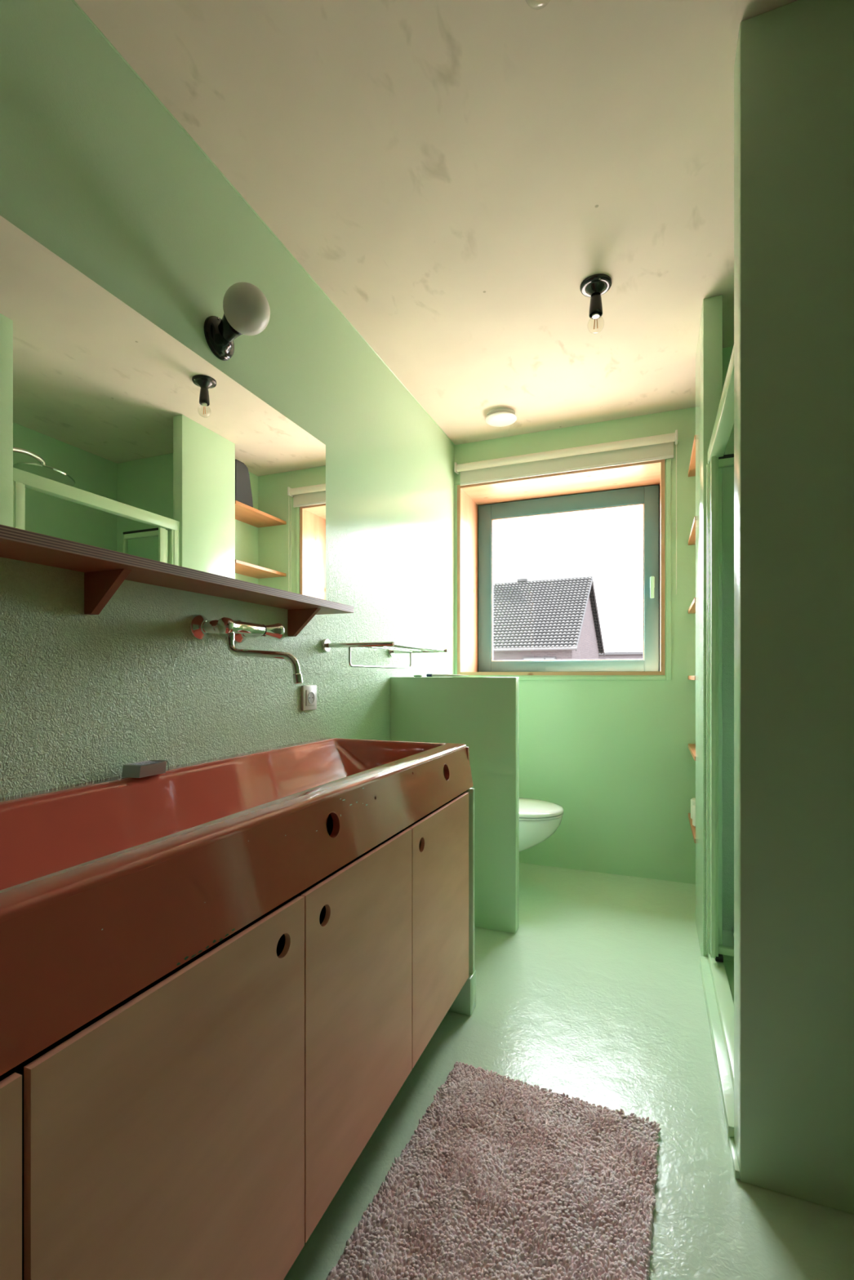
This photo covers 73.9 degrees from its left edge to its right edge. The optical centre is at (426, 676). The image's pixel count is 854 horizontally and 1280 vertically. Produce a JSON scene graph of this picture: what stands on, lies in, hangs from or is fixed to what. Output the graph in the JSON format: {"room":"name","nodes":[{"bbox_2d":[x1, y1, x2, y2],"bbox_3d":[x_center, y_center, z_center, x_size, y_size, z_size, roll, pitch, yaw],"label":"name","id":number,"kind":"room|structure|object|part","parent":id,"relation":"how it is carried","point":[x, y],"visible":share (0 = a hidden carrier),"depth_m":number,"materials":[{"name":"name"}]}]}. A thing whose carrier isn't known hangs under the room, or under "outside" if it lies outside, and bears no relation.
{"room":"bathroom","nodes":[
{"label":"bathroom","id":0,"kind":"room"},
{"bbox_2d":[0,0,454,798],"bbox_3d":[-0.893,-0.084,0.976,0.150,2.628,6.252,0,0,22],"label":"wall","id":1,"kind":"structure","parent":0,"point":[94,169],"depth_m":1.45,"materials":[{"name":"green paint"}]},
{"bbox_2d":[0,215,325,599],"bbox_3d":[-0.720,-0.532,1.159,0.034,0.579,1.861,0,0,22],"label":"wall mirror","id":2,"kind":"object","parent":1,"relation":"attached to","point":[117,435],"visible":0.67,"depth_m":1.28,"materials":[{"name":"clear mirror"}]},
{"bbox_2d":[0,524,353,636],"bbox_3d":[-0.671,-0.186,1.126,0.151,0.110,1.875,0,0,22],"label":"wall shelf","id":3,"kind":"object","parent":1,"relation":"attached to","point":[104,570],"visible":1,"depth_m":1.19,"materials":[{"name":"brown wood"}]},
{"bbox_2d":[204,281,270,360],"bbox_3d":[-0.506,-0.954,1.519,0.189,0.152,0.120,0,0,31],"label":"wall lamp","id":4,"kind":"object","parent":1,"relation":"attached to","point":[246,310],"visible":1,"depth_m":1.48,"materials":[{"name":"white glass"}]},
{"bbox_3d":[-0.476,-0.970,1.501,0.119,0.119,0.119,0,0,22],"label":"lamp shade","id":5,"kind":"part","parent":4,"relation":"part of","materials":[{"name":"white glass"}]},
{"bbox_2d":[0,787,474,1279],"bbox_3d":[-0.469,0.662,1.057,0.575,0.596,1.927,0,0,22],"label":"vanity cabinet","id":6,"kind":"object","parent":1,"relation":"attached to","point":[204,1124],"visible":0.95,"depth_m":0.82,"materials":[{"name":"brown wood"}]},
{"bbox_3d":[-0.465,0.664,0.320,0.010,0.587,0.452,0,0,22],"label":"door","id":7,"kind":"part","parent":6,"relation":"part of","materials":[{"name":"brown wood"}]},
{"bbox_3d":[-0.294,0.664,0.747,0.010,0.587,0.452,0,0,22],"label":"door","id":8,"kind":"part","parent":6,"relation":"part of","materials":[{"name":"brown wood"}]},
{"bbox_2d":[0,737,473,1075],"bbox_3d":[-0.470,0.294,1.071,0.563,0.140,1.962,0,0,22],"label":"washbasin","id":9,"kind":"object","parent":6,"relation":"in","point":[108,886],"visible":1,"depth_m":0.91,"materials":[{"name":"ceramic"}]},
{"bbox_2d":[121,760,168,777],"bbox_3d":[-0.638,0.210,1.289,0.049,0.028,0.087,0,0,22],"label":"soap dish","id":10,"kind":"object","parent":9,"relation":"on","point":[151,767],"visible":1,"depth_m":1.27,"materials":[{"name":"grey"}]},
{"bbox_3d":[-0.117,0.299,1.977,0.548,0.130,0.015,0,0,22],"label":"panel","id":11,"kind":"part","parent":9,"relation":"part of","materials":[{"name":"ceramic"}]},
{"bbox_3d":[-0.125,0.664,1.172,0.010,0.587,0.454,0,0,22],"label":"door","id":12,"kind":"part","parent":6,"relation":"part of","materials":[{"name":"brown wood"}]},
{"bbox_3d":[0.044,0.664,1.598,0.010,0.587,0.456,0,0,22],"label":"door","id":13,"kind":"part","parent":6,"relation":"part of","materials":[{"name":"brown wood"}]},
{"bbox_3d":[-0.115,0.662,1.944,0.575,0.596,0.018,0,0,22],"label":"panel","id":14,"kind":"part","parent":6,"relation":"part of","materials":[{"name":"green"}]},
{"bbox_2d":[189,614,302,684],"bbox_3d":[-0.428,-0.072,1.521,0.311,0.182,0.234,0,0,22],"label":"tap","id":15,"kind":"object","parent":1,"relation":"attached to","point":[237,631],"visible":1,"depth_m":1.47,"materials":[{"name":"silver metal"}]},
{"bbox_3d":[-0.415,-0.051,1.438,0.219,0.132,0.020,0,0,19],"label":"spout","id":16,"kind":"part","parent":15,"relation":"part of","materials":[{"name":"silver metal"}]},
{"bbox_3d":[-0.444,-0.129,1.617,0.047,0.047,0.061,0,0,36],"label":"control knob","id":17,"kind":"part","parent":15,"relation":"part of","materials":[{"name":"silver metal"}]},
{"bbox_2d":[71,0,455,445],"bbox_3d":[-0.877,-1.397,0.808,0.005,0.005,5.652,0,0,22],"label":"trim","id":18,"kind":"structure","parent":1,"relation":"attached to","point":[73,1],"depth_m":1.57,"materials":[{"name":"green paint"}]},
{"bbox_2d":[301,684,316,711],"bbox_3d":[-0.408,0.075,1.973,0.014,0.086,0.084,0,0,22],"label":"wall socket","id":19,"kind":"object","parent":1,"relation":"attached to","point":[308,693],"visible":1,"depth_m":1.96,"materials":[{"name":"white plastic"}]},
{"bbox_2d":[321,639,448,668],"bbox_3d":[-0.141,-0.084,2.287,0.277,0.103,0.608,0,0,22],"label":"towel rack","id":20,"kind":"object","parent":1,"relation":"attached to","point":[393,647],"visible":1,"depth_m":2.12,"materials":[{"name":"silver metal"}]},
{"bbox_3d":[-0.240,-0.112,2.025,0.267,0.017,0.017,0,0,22],"label":"arm","id":21,"kind":"part","parent":20,"relation":"part of","materials":[{"name":"silver metal"}]},
{"bbox_3d":[-0.177,-0.070,2.301,0.008,0.075,0.553,0,0,22],"label":"hanging rail","id":22,"kind":"part","parent":20,"relation":"part of","materials":[{"name":"silver metal"}]},
{"bbox_3d":[-0.167,-0.112,2.297,0.009,0.009,0.560,0,0,22],"label":"rod","id":23,"kind":"part","parent":20,"relation":"part of","materials":[{"name":"silver metal"}]},
{"bbox_3d":[-0.120,-0.112,2.278,0.009,0.009,0.560,0,0,22],"label":"rod","id":24,"kind":"part","parent":20,"relation":"part of","materials":[{"name":"silver metal"}]},
{"bbox_3d":[-0.074,-0.112,2.260,0.009,0.009,0.560,0,0,22],"label":"rod","id":25,"kind":"part","parent":20,"relation":"part of","materials":[{"name":"silver metal"}]},
{"bbox_3d":[-0.028,-0.112,2.242,0.014,0.014,0.560,0,0,22],"label":"rod","id":26,"kind":"part","parent":20,"relation":"part of","materials":[{"name":"silver metal"}]},
{"bbox_3d":[-0.033,-0.112,2.545,0.267,0.017,0.017,0,0,22],"label":"arm","id":27,"kind":"part","parent":20,"relation":"part of","materials":[{"name":"silver metal"}]},
{"bbox_2d":[448,969,475,1016],"bbox_3d":[-0.119,1.020,1.935,0.579,0.120,0.063,0,0,22],"label":"trim","id":28,"kind":"structure","parent":1,"relation":"attached to","point":[464,1003],"depth_m":1.81,"materials":[{"name":"green paint"}]},
{"bbox_2d":[74,0,797,444],"bbox_3d":[0.312,-1.473,0.534,2.716,0.150,6.322,0,0,22],"label":"ceiling","id":29,"kind":"structure","parent":0,"point":[451,175],"depth_m":1.54,"materials":[{"name":"paint"}]},
{"bbox_2d":[484,407,516,426],"bbox_3d":[0.395,-1.380,3.029,0.168,0.036,0.168,0,0,22],"label":"ceiling light","id":30,"kind":"object","parent":29,"relation":"in","point":[500,416],"visible":1,"depth_m":3.00,"materials":[{"name":"white plastic"}]},
{"bbox_2d":[579,273,611,329],"bbox_3d":[0.603,-1.312,2.026,0.109,0.172,0.109,0,0,22],"label":"fitting","id":31,"kind":"object","parent":29,"relation":"attached to","point":[593,286],"visible":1,"depth_m":2.01,"materials":[{"name":"black ceramic"}]},
{"bbox_2d":[390,676,519,933],"bbox_3d":[0.113,0.542,2.513,0.582,1.076,0.063,0,0,22],"label":"wall partition","id":32,"kind":"structure","parent":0,"point":[481,713],"depth_m":2.42,"materials":[{"name":"green paint"}]},
{"bbox_2d":[426,674,468,676],"bbox_3d":[0.088,-0.003,2.518,0.190,0.013,0.034,0,0,22],"label":"toothpaste tube","id":33,"kind":"object","parent":32,"relation":"on","point":[427,675],"visible":0.95,"depth_m":2.51,"materials":[{"name":"white plastic"}]},
{"bbox_2d":[283,862,853,1279],"bbox_3d":[0.243,1.155,0.362,2.716,0.150,5.952,0,0,22],"label":"floor","id":34,"kind":"structure","parent":0,"point":[597,997],"depth_m":1.60,"materials":[{"name":"green"}]},
{"bbox_2d":[325,1061,661,1279],"bbox_3d":[0.134,1.069,1.066,0.532,0.020,0.892,0,0,25],"label":"bath mat","id":35,"kind":"object","parent":34,"relation":"on","point":[499,1178],"visible":1,"depth_m":1.17,"materials":[{"name":"pink fabric"}]},
{"bbox_2d":[454,406,695,884],"bbox_3d":[1.413,-0.159,3.164,2.516,2.478,0.420,0,0,22],"label":"wall","id":36,"kind":"structure","parent":0,"point":[617,759],"depth_m":3.08,"materials":[{"name":"green paint"}]},
{"bbox_2d":[457,459,664,675],"bbox_3d":[0.797,-0.579,3.407,1.156,1.147,0.424,0,0,22],"label":"window","id":37,"kind":"structure","parent":36,"relation":"in","point":[641,483],"depth_m":3.44,"materials":[{"name":"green wood"}]},
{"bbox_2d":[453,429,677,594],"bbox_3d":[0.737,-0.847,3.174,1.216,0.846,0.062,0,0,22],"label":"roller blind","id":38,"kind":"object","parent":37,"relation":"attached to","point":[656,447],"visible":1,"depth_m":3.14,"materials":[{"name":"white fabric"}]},
{"bbox_3d":[1.292,-0.833,2.942,0.004,0.818,0.026,0,0,22],"label":"pull chain","id":39,"kind":"part","parent":38,"relation":"part of","materials":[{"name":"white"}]},
{"bbox_3d":[1.320,-0.520,3.327,0.026,0.130,0.046,0,0,22],"label":"handle","id":40,"kind":"part","parent":37,"relation":"part of","materials":[{"name":"white"}]},
{"bbox_3d":[0.867,-0.579,3.581,1.116,1.107,0.048,0,0,22],"label":"frame","id":41,"kind":"part","parent":37,"relation":"part of","materials":[{"name":"teal paint"}]},
{"bbox_2d":[453,457,671,679],"bbox_3d":[0.725,-0.580,3.208,1.204,1.204,0.007,0,0,22],"label":"trim","id":42,"kind":"structure","parent":36,"relation":"attached to","point":[668,677],"depth_m":2.99,"materials":[{"name":"green paint"}]},
{"bbox_2d":[695,294,733,956],"bbox_3d":[1.604,-0.159,2.092,1.088,2.478,0.415,0,0,22],"label":"wall column","id":43,"kind":"structure","parent":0,"point":[712,360],"depth_m":2.32,"materials":[{"name":"smooth green gloss paint"}]},
{"bbox_2d":[733,0,853,1214],"bbox_3d":[1.279,-0.159,1.020,1.278,2.478,0.098,0,0,22],"label":"wall","id":44,"kind":"structure","parent":0,"point":[793,66],"depth_m":1.18,"materials":[{"name":"green paint"}]},
{"bbox_2d":[699,955,739,1179],"bbox_3d":[0.904,1.058,1.635,0.150,0.045,0.954,0,0,22],"label":"trim","id":45,"kind":"structure","parent":44,"relation":"attached to","point":[724,1079],"depth_m":1.57,"materials":[{"name":"green paint"}]},
{"bbox_2d":[706,345,733,1090],"bbox_3d":[1.019,0.104,1.639,0.316,1.860,0.856,0,0,22],"label":"shower enclosure","id":46,"kind":"object","parent":45,"relation":"on","point":[717,460],"visible":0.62,"depth_m":1.98,"materials":[{"name":"green"}]},
{"bbox_3d":[0.896,-0.799,1.688,0.044,0.054,0.856,0,0,22],"label":"rail","id":47,"kind":"part","parent":46,"relation":"part of","materials":[{"name":"green"}]},
{"bbox_3d":[0.896,1.018,1.688,0.044,0.032,0.856,0,0,22],"label":"rail","id":48,"kind":"part","parent":46,"relation":"part of","materials":[{"name":"green"}]},
{"bbox_3d":[1.153,0.107,1.950,0.298,1.745,0.047,0,0,22],"label":"door","id":49,"kind":"part","parent":46,"relation":"part of","materials":[{"name":"green"}]},
{"bbox_3d":[0.085,0.555,3.012,0.161,1.050,0.844,0,0,22],"label":"wall","id":50,"kind":"structure","parent":0,"visible":0},
{"bbox_2d":[519,797,563,852],"bbox_3d":[0.425,0.797,2.909,0.537,0.295,0.372,0,0,22],"label":"toilet","id":51,"kind":"object","parent":50,"relation":"attached to","point":[539,820],"visible":0.31,"depth_m":2.74,"materials":[{"name":"white ceramic"}]},
{"bbox_3d":[0.422,0.818,2.910,0.531,0.254,0.360,0,0,22],"label":"bowl","id":52,"kind":"part","parent":51,"relation":"part of","materials":[{"name":"white ceramic"}]},
{"bbox_3d":[0.434,0.684,2.906,0.516,0.013,0.370,0,0,22],"label":"seat","id":53,"kind":"part","parent":51,"relation":"part of","materials":[{"name":"white ceramic"}]},
{"bbox_3d":[0.439,0.664,2.904,0.507,0.028,0.372,0,0,22],"label":"lid","id":54,"kind":"part","parent":51,"relation":"part of","materials":[{"name":"white ceramic"}]},
{"bbox_3d":[1.514,-0.159,2.625,0.060,2.478,0.507,0,0,22],"label":"wall niche","id":55,"kind":"object","parent":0,"visible":0},
{"bbox_2d":[688,435,695,476],"bbox_3d":[1.376,-1.048,2.679,0.236,0.020,0.505,0,0,22],"label":"niche shelf","id":56,"kind":"object","parent":55,"relation":"attached to","point":[691,471],"visible":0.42,"depth_m":2.77,"materials":[{"name":"orange wood"}]},
{"bbox_2d":[688,515,695,545],"bbox_3d":[1.376,-0.692,2.679,0.236,0.020,0.505,0,0,22],"label":"niche shelf","id":57,"kind":"object","parent":55,"relation":"attached to","point":[691,540],"visible":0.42,"depth_m":2.76,"materials":[{"name":"orange wood"}]},
{"bbox_2d":[688,813,695,843],"bbox_3d":[1.376,0.723,2.679,0.236,0.020,0.505,0,0,22],"label":"niche shelf","id":58,"kind":"object","parent":55,"relation":"attached to","point":[692,828],"visible":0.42,"depth_m":2.68,"materials":[{"name":"orange wood"}]},
{"bbox_2d":[690,797,695,818],"bbox_3d":[1.368,0.663,2.819,0.108,0.097,0.108,0,0,22],"label":"toilet roll","id":59,"kind":"object","parent":58,"relation":"on","point":[692,800],"visible":0.11,"depth_m":2.82,"materials":[{"name":"white paper"}]},
{"bbox_2d":[692,804,695,826],"bbox_3d":[1.317,0.663,2.689,0.108,0.097,0.108,0,0,22],"label":"toilet roll","id":60,"kind":"object","parent":58,"relation":"on","point":[693,805],"visible":0.08,"depth_m":2.69,"materials":[{"name":"white paper"}]},
{"bbox_2d":[688,743,695,760],"bbox_3d":[1.376,0.362,2.679,0.236,0.020,0.505,0,0,22],"label":"niche shelf","id":61,"kind":"object","parent":55,"relation":"attached to","point":[691,747],"visible":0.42,"depth_m":2.74,"materials":[{"name":"orange wood"}]},
{"bbox_2d":[688,597,695,613],"bbox_3d":[1.376,-0.336,2.679,0.236,0.020,0.505,0,0,22],"label":"niche shelf","id":62,"kind":"object","parent":55,"relation":"attached to","point":[691,609],"visible":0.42,"depth_m":2.74,"materials":[{"name":"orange wood"}]},
{"bbox_2d":[688,675,695,679],"bbox_3d":[1.376,0.008,2.679,0.236,0.020,0.505,0,0,22],"label":"niche shelf","id":63,"kind":"object","parent":55,"relation":"attached to","point":[690,677],"visible":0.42,"depth_m":2.66,"materials":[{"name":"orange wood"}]},
{"label":"outside","id":64,"kind":"structure","parent":0,"visible":0},
{"bbox_3d":[26.683,4.130,66.981,160.000,0.100,135.800,0,0,22],"label":"ground","id":65,"kind":"structure","parent":64,"visible":0},
{"bbox_2d":[493,575,604,660],"bbox_3d":[1.392,-1.520,31.702,15.350,11.200,8.549,0,0,26],"label":"house","id":66,"kind":"structure","parent":65,"relation":"on","point":[548,619],"depth_m":27.36,"materials":[{"name":"brick"}]},
{"bbox_2d":[516,577,527,582],"bbox_3d":[5.034,-5.070,29.988,0.500,0.140,0.300,0,0,26],"label":"vent","id":67,"kind":"object","parent":66,"relation":"attached to","point":[524,580],"depth_m":29.86,"materials":[{"name":"grey tile"}]},
{"bbox_2d":[598,651,643,660],"bbox_3d":[17.405,1.270,36.124,12.600,5.620,4.200,0,0,22],"label":"brick outbuilding","id":68,"kind":"structure","parent":65,"relation":"on","point":[620,655],"depth_m":35.93,"materials":[{"name":"grey"}]}
]}

